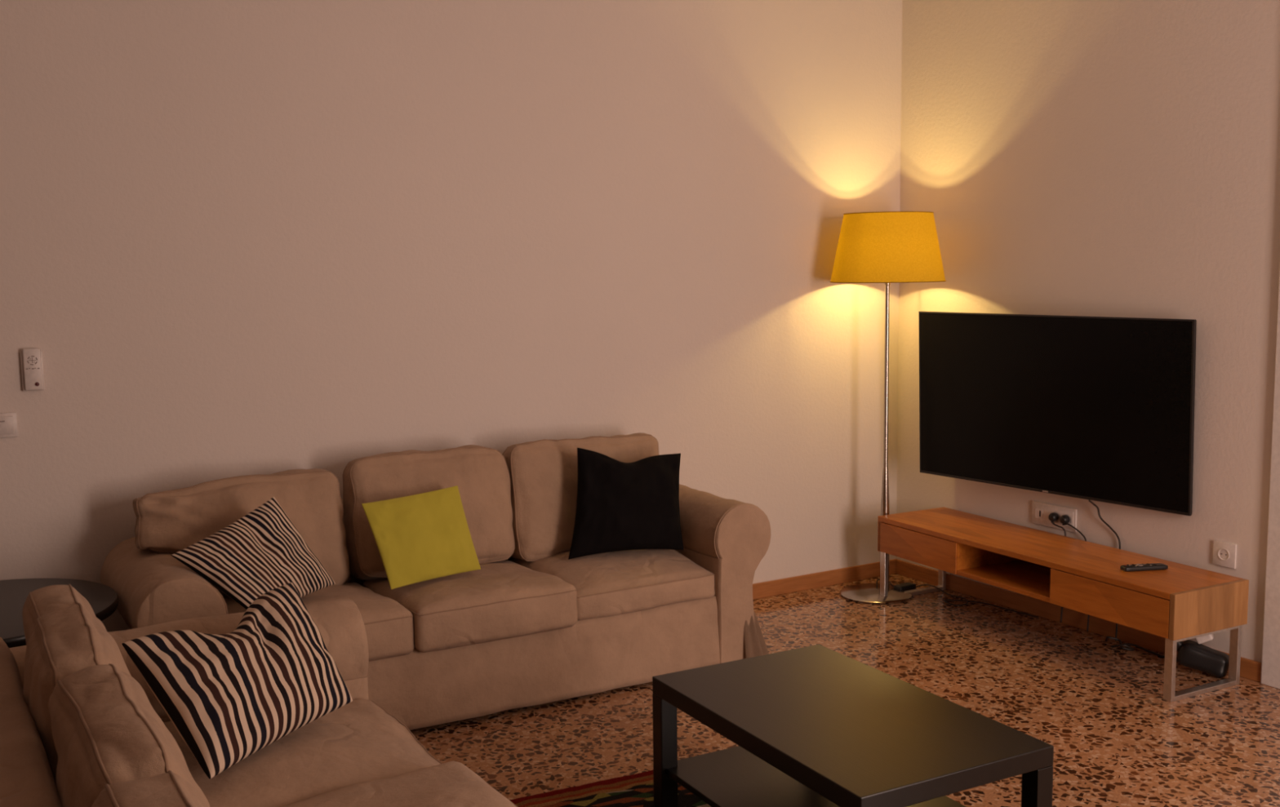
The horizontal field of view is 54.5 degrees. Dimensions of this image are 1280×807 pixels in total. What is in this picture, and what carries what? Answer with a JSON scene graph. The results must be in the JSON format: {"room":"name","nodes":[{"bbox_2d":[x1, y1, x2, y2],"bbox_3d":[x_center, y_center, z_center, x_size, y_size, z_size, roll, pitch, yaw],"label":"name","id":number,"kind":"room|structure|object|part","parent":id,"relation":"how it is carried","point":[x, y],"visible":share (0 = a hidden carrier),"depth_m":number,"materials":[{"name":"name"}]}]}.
{"room":"living room","nodes":[
{"label":"living room","id":0,"kind":"room"},
{"bbox_2d":[0,0,902,631],"bbox_3d":[-1.431,-0.431,4.623,6.600,3.000,0.200,-5,7,-31],"label":"wall","id":1,"kind":"structure","parent":0,"point":[237,237],"depth_m":4.86,"materials":[{"name":"paint"}]},
{"bbox_2d":[0,412,17,438],"bbox_3d":[-2.119,0.073,4.133,0.084,0.084,0.018,-5,7,-31],"label":"light switch","id":2,"kind":"object","parent":1,"relation":"attached to","point":[8,420],"visible":1,"depth_m":4.14,"materials":[{"name":"white plastic"}]},
{"bbox_2d":[20,348,44,391],"bbox_3d":[-2.033,-0.114,4.157,0.066,0.143,0.032,-5,7,-31],"label":"remote","id":3,"kind":"object","parent":1,"relation":"attached to","point":[31,359],"visible":1,"depth_m":4.15,"materials":[{"name":"white plastic"}]},
{"bbox_2d":[752,559,897,599],"bbox_3d":[-1.359,1.032,4.696,6.200,0.074,0.013,-5,7,-31],"label":"baseboard","id":4,"kind":"structure","parent":1,"relation":"attached to","point":[820,580],"depth_m":6.01,"materials":[{"name":"brown wood"}]},
{"bbox_2d":[409,573,1279,806],"bbox_3d":[0.492,1.310,2.800,7.800,0.100,5.600,-5,7,-31],"label":"floor","id":5,"kind":"structure","parent":0,"point":[1103,710],"depth_m":4.32,"materials":[{"name":"stone"}]},
{"bbox_2d":[0,578,118,648],"bbox_3d":[-1.981,0.899,3.774,0.760,0.561,0.760,-5,7,-31],"label":"side table","id":6,"kind":"object","parent":5,"relation":"on","point":[103,599],"visible":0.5,"depth_m":3.85,"materials":[{"name":"black wood"}]},
{"bbox_2d":[0,584,517,806],"bbox_3d":[-0.657,0.897,2.362,1.040,0.847,2.449,-5,7,-31],"label":"sofa","id":7,"kind":"object","parent":5,"relation":"on","point":[81,726],"visible":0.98,"depth_m":2.62,"materials":[{"name":"beige fabric"}]},
{"bbox_3d":[-1.048,0.981,2.140,0.131,0.666,2.164,-5,7,-31],"label":"backrest","id":8,"kind":"part","parent":7,"relation":"part of","materials":[{"name":"beige fabric"}]},
{"bbox_2d":[22,584,131,782],"bbox_3d":[-1.226,0.660,2.727,0.241,0.433,0.726,-14,12,-27],"label":"cushion","id":9,"kind":"object","parent":7,"relation":"on","point":[64,637],"depth_m":2.52,"materials":[{"name":"beige fabric"}]},
{"bbox_2d":[48,664,209,806],"bbox_3d":[-0.877,0.723,2.154,0.233,0.449,0.616,-15,13,-30],"label":"cushion","id":10,"kind":"object","parent":7,"relation":"on","point":[106,730],"depth_m":2.04,"materials":[{"name":"beige fabric"}]},
{"bbox_2d":[91,773,204,806],"bbox_3d":[-0.555,0.776,1.620,0.248,0.443,0.655,-15,13,-29],"label":"cushion","id":11,"kind":"object","parent":7,"relation":"on","point":[166,789],"depth_m":1.76,"materials":[{"name":"beige fabric"}]},
{"bbox_3d":[-1.214,0.888,3.302,0.945,0.629,0.272,-5,7,-31],"label":"armrest","id":12,"kind":"part","parent":7,"relation":"part of","materials":[{"name":"beige fabric"}]},
{"bbox_2d":[121,582,352,779],"bbox_3d":[-0.921,0.645,2.972,0.332,0.278,0.595,3,7,28],"label":"cushion","id":13,"kind":"object","parent":7,"relation":"on","point":[230,696],"visible":1,"depth_m":2.85,"materials":[{"name":"fabric"}]},
{"bbox_2d":[163,698,440,806],"bbox_3d":[-0.931,0.884,2.969,0.840,0.178,0.661,-5,7,-31],"label":"seat cushion","id":14,"kind":"object","parent":7,"relation":"on","point":[358,741],"depth_m":2.88,"materials":[{"name":"beige fabric"}]},
{"bbox_2d":[281,760,515,806],"bbox_3d":[-0.596,0.939,2.413,0.837,0.186,0.662,-5,7,-31],"label":"seat cushion","id":15,"kind":"object","parent":7,"relation":"on","point":[452,784],"depth_m":2.66,"materials":[{"name":"beige fabric"}]},
{"bbox_2d":[100,433,770,730],"bbox_3d":[-0.673,0.626,4.591,2.350,0.888,0.807,-5,7,-31],"label":"sofa","id":16,"kind":"object","parent":5,"relation":"on","point":[535,625],"visible":0.73,"depth_m":4.50,"materials":[{"name":"beige fabric"}]},
{"bbox_3d":[-1.560,0.806,4.070,0.273,0.628,0.712,-5,7,-31],"label":"armrest","id":17,"kind":"part","parent":16,"relation":"part of","materials":[{"name":"beige fabric"}]},
{"bbox_2d":[133,469,348,585],"bbox_3d":[-1.381,0.471,4.329,0.713,0.448,0.251,-5,-2,-31],"label":"cushion","id":18,"kind":"object","parent":16,"relation":"on","point":[168,522],"depth_m":4.27,"materials":[{"name":"beige fabric"}]},
{"bbox_2d":[170,497,335,609],"bbox_3d":[-1.205,0.490,4.008,0.213,0.345,0.552,5,8,41],"label":"cushion","id":19,"kind":"object","parent":16,"relation":"on","point":[262,552],"visible":0.8,"depth_m":3.97,"materials":[{"name":"fabric"}]},
{"bbox_2d":[223,582,413,661],"bbox_3d":[-1.159,0.740,4.220,0.630,0.189,0.604,-5,7,-31],"label":"seat cushion","id":20,"kind":"object","parent":16,"relation":"on","point":[388,616],"depth_m":4.12,"materials":[{"name":"beige fabric"}]},
{"bbox_3d":[-0.845,0.669,4.888,2.052,0.666,0.132,-5,7,-31],"label":"backrest","id":21,"kind":"part","parent":16,"relation":"part of","materials":[{"name":"beige fabric"}]},
{"bbox_2d":[361,485,480,589],"bbox_3d":[-0.771,0.467,4.428,0.392,0.302,0.166,-6,9,-41],"label":"cushion","id":22,"kind":"object","parent":16,"relation":"on","point":[422,537],"visible":1,"depth_m":4.39,"materials":[{"name":"fabric"}]},
{"bbox_2d":[342,444,514,579],"bbox_3d":[-0.798,0.414,4.690,0.644,0.487,0.234,-4,-2,-30],"label":"cushion","id":23,"kind":"object","parent":16,"relation":"on","point":[484,477],"depth_m":4.65,"materials":[{"name":"beige fabric"}]},
{"bbox_2d":[362,560,577,653],"bbox_3d":[-0.621,0.705,4.515,0.622,0.180,0.599,-5,7,-31],"label":"seat cushion","id":24,"kind":"object","parent":16,"relation":"on","point":[501,602],"depth_m":4.30,"materials":[{"name":"beige fabric"}]},
{"bbox_2d":[502,433,658,561],"bbox_3d":[-0.217,0.367,5.037,0.732,0.474,0.242,-5,-1,-33],"label":"cushion","id":25,"kind":"object","parent":16,"relation":"on","point":[541,476],"depth_m":4.84,"materials":[{"name":"beige fabric"}]},
{"bbox_2d":[511,549,715,620],"bbox_3d":[-0.116,0.661,4.866,0.630,0.178,0.601,-5,7,-31],"label":"seat cushion","id":26,"kind":"object","parent":16,"relation":"on","point":[628,584],"depth_m":4.69,"materials":[{"name":"beige fabric"}]},
{"bbox_2d":[568,447,684,559],"bbox_3d":[-0.048,0.373,4.843,0.532,0.416,0.220,-4,7,-24],"label":"cushion","id":27,"kind":"object","parent":16,"relation":"on","point":[620,506],"visible":1,"depth_m":4.78,"materials":[{"name":"black fabric"}]},
{"bbox_3d":[0.222,0.665,5.131,0.267,0.628,0.712,-5,7,-31],"label":"armrest","id":28,"kind":"part","parent":16,"relation":"part of","materials":[{"name":"beige fabric"}]},
{"bbox_2d":[509,769,711,806],"bbox_3d":[0.305,1.242,2.933,1.200,0.009,1.905,-4,7,-26],"label":"rug","id":29,"kind":"object","parent":5,"relation":"on","point":[637,790],"visible":0.34,"depth_m":3.67,"materials":[{"name":"fabric"}]},
{"bbox_2d":[652,644,1053,806],"bbox_3d":[0.499,0.987,3.160,0.565,0.438,0.900,-4,7,-28],"label":"coffee table","id":30,"kind":"object","parent":29,"relation":"on","point":[817,726],"visible":1,"depth_m":3.09,"materials":[{"name":"black wood"}]},
{"bbox_3d":[0.070,0.989,3.412,0.050,0.390,0.050,-4,7,-28],"label":"leg","id":31,"kind":"part","parent":30,"relation":"part of","materials":[{"name":"black wood"}]},
{"bbox_2d":[666,746,966,806],"bbox_3d":[0.499,1.025,3.165,0.537,0.018,0.876,-4,7,-28],"label":"shelf","id":32,"kind":"object","parent":30,"relation":"attached to","point":[732,777],"depth_m":3.29,"materials":[{"name":"black wood"}]},
{"bbox_3d":[0.929,1.034,2.914,0.050,0.390,0.050,-4,7,-28],"label":"leg","id":33,"kind":"part","parent":30,"relation":"part of","materials":[{"name":"black wood"}]},
{"bbox_2d":[830,211,946,604],"bbox_3d":[1.145,0.017,5.774,0.524,1.786,0.524,-5,7,-31],"label":"floor lamp","id":34,"kind":"object","parent":5,"relation":"on","point":[886,247],"depth_m":5.52,"materials":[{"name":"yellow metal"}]},
{"bbox_3d":[1.170,0.863,5.946,0.084,0.043,0.039,-1,6,-4],"label":"lamp cord","id":35,"kind":"part","parent":34,"relation":"part of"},
{"bbox_3d":[1.136,-0.715,5.692,0.519,0.309,0.519,-5,7,-31],"label":"lampshade","id":36,"kind":"part","parent":34,"relation":"part of","materials":[{"name":"yellow fabric"}]},
{"bbox_2d":[893,582,915,590],"bbox_3d":[1.274,0.880,5.943,0.121,0.032,0.048,-5,8,-33],"label":"power adapter","id":37,"kind":"object","parent":5,"relation":"on","point":[908,586],"visible":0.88,"depth_m":5.92,"materials":[{"name":"black plastic"}]},
{"bbox_2d":[915,584,1039,618],"bbox_3d":[1.505,0.907,5.688,0.138,0.031,0.672,-6,8,-39],"label":"cable","id":38,"kind":"object","parent":5,"relation":"on","point":[945,600],"visible":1,"depth_m":5.72,"materials":[{"name":"plastic"}]},
{"bbox_2d":[877,507,1248,702],"bbox_3d":[1.668,0.780,5.173,0.402,0.395,1.614,-4,7,-28],"label":"tv stand","id":39,"kind":"object","parent":5,"relation":"on","point":[1180,602],"visible":0.93,"depth_m":4.82,"materials":[{"name":"brown wood"}]},
{"bbox_3d":[1.286,0.604,5.858,0.402,0.142,0.020,-4,7,-28],"label":"panel","id":40,"kind":"part","parent":39,"relation":"part of","materials":[{"name":"brown wood"}]},
{"bbox_3d":[1.293,0.790,5.867,0.375,0.230,0.034,-4,7,-28],"label":"leg frame","id":41,"kind":"part","parent":39,"relation":"part of","materials":[{"name":"metal"}]},
{"bbox_3d":[1.237,0.641,5.548,0.018,0.138,0.518,-4,7,-28],"label":"drawer","id":42,"kind":"part","parent":39,"relation":"part of","materials":[{"name":"brown wood"}]},
{"bbox_3d":[1.669,0.738,5.170,0.398,0.020,1.572,-4,7,-28],"label":"panel","id":43,"kind":"part","parent":39,"relation":"part of","materials":[{"name":"brown wood"}]},
{"bbox_3d":[1.743,0.739,4.625,0.018,0.138,0.546,-4,7,-28],"label":"drawer","id":44,"kind":"part","parent":39,"relation":"part of","materials":[{"name":"brown wood"}]},
{"bbox_2d":[1120,563,1168,572],"bbox_3d":[1.912,0.621,4.709,0.176,0.022,0.042,-2,6,-9],"label":"remote control","id":45,"kind":"object","parent":39,"relation":"on","point":[1153,566],"visible":1,"depth_m":4.69,"materials":[{"name":"black plastic"}]},
{"bbox_3d":[2.041,0.935,4.501,0.375,0.230,0.034,-4,7,-28],"label":"leg frame","id":46,"kind":"part","parent":39,"relation":"part of","materials":[{"name":"metal"}]},
{"bbox_3d":[2.048,0.740,4.465,0.402,0.166,0.022,-4,7,-28],"label":"panel","id":47,"kind":"part","parent":39,"relation":"part of","materials":[{"name":"brown wood"}]},
{"bbox_2d":[1104,635,1177,662],"bbox_3d":[1.995,0.977,4.957,0.084,0.045,0.352,-6,8,-37],"label":"cable","id":48,"kind":"object","parent":5,"relation":"on","point":[1126,645],"visible":0.95,"depth_m":4.99,"materials":[{"name":"plastic"}]},
{"bbox_2d":[1176,640,1229,678],"bbox_3d":[2.110,0.945,4.704,0.231,0.156,0.086,3,7,31],"label":"speaker","id":49,"kind":"object","parent":5,"relation":"on","point":[1192,655],"visible":0.94,"depth_m":4.67,"materials":[{"name":"black plastic"}]},
{"bbox_2d":[1195,634,1213,644],"bbox_3d":[2.130,0.876,4.694,0.070,0.065,0.040,3,7,31],"label":"plug","id":50,"kind":"object","parent":49,"relation":"on","point":[1203,639],"visible":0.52,"depth_m":4.68,"materials":[{"name":"white plastic"}]},
{"bbox_2d":[896,0,1279,662],"bbox_3d":[2.754,-0.397,3.869,0.200,3.000,5.400,-5,7,-31],"label":"wall","id":51,"kind":"structure","parent":0,"point":[1114,158],"depth_m":5.01,"materials":[{"name":"paint"}]},
{"bbox_2d":[1031,501,1077,532],"bbox_3d":[1.795,0.490,5.387,0.014,0.100,0.238,-5,7,-31],"label":"wall socket","id":52,"kind":"object","parent":51,"relation":"attached to","point":[1041,511],"visible":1,"depth_m":5.39,"materials":[{"name":"white plastic"}]},
{"bbox_2d":[1035,507,1043,519],"bbox_3d":[1.750,0.483,5.449,0.002,0.044,0.043,-5,7,-31],"label":"outlet","id":53,"kind":"object","parent":52,"relation":"attached to","point":[1038,511],"depth_m":5.45,"materials":[{"name":"white plastic"}]},
{"bbox_3d":[1.794,0.490,5.381,0.004,0.072,0.206,-5,7,-31],"label":"frame","id":54,"kind":"part","parent":52,"relation":"part of","materials":[{"name":"white plastic"}]},
{"bbox_2d":[1048,512,1066,622],"bbox_3d":[1.800,0.705,5.355,0.037,0.462,0.112,-3,7,-18],"label":"plug","id":55,"kind":"object","parent":51,"relation":"attached to","point":[1054,517],"visible":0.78,"depth_m":5.35,"materials":[{"name":"black plastic"}]},
{"bbox_2d":[918,311,1196,515],"bbox_3d":[1.729,0.001,5.285,0.065,0.758,1.335,-8,9,-36],"label":"television","id":56,"kind":"object","parent":51,"relation":"attached to","point":[1101,409],"visible":1,"depth_m":5.18,"materials":[{"name":"black plastic"}]},
{"bbox_2d":[1088,500,1120,641],"bbox_3d":[1.926,0.684,5.127,0.064,0.570,0.145,-6,8,-38],"label":"cable","id":57,"kind":"object","parent":56,"relation":"hanging from","point":[1090,501],"visible":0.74,"depth_m":5.12,"materials":[{"name":"plastic"}]},
{"bbox_2d":[1059,515,1089,631],"bbox_3d":[1.850,0.718,5.276,0.043,0.470,0.175,-5,7,-31],"label":"plug","id":58,"kind":"object","parent":51,"relation":"attached to","point":[1064,519],"visible":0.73,"depth_m":5.29,"materials":[{"name":"black plastic"}]},
{"bbox_2d":[896,559,1261,682],"bbox_3d":[1.801,0.911,5.434,0.013,0.074,1.959,-5,7,-31],"label":"baseboard","id":59,"kind":"structure","parent":51,"relation":"attached to","point":[1250,669],"depth_m":5.45,"materials":[{"name":"brown wood"}]},
{"bbox_2d":[1212,540,1236,568],"bbox_3d":[2.212,0.571,4.699,0.012,0.094,0.094,-5,7,-31],"label":"wall socket","id":60,"kind":"object","parent":51,"relation":"attached to","point":[1224,553],"visible":1,"depth_m":4.69,"materials":[{"name":"white plastic"}]},
{"bbox_2d":[1260,265,1279,689],"bbox_3d":[2.942,-0.094,3.572,0.222,2.460,2.205,-5,7,-31],"label":"trim","id":61,"kind":"structure","parent":51,"relation":"attached to","point":[1270,664],"depth_m":4.52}
]}

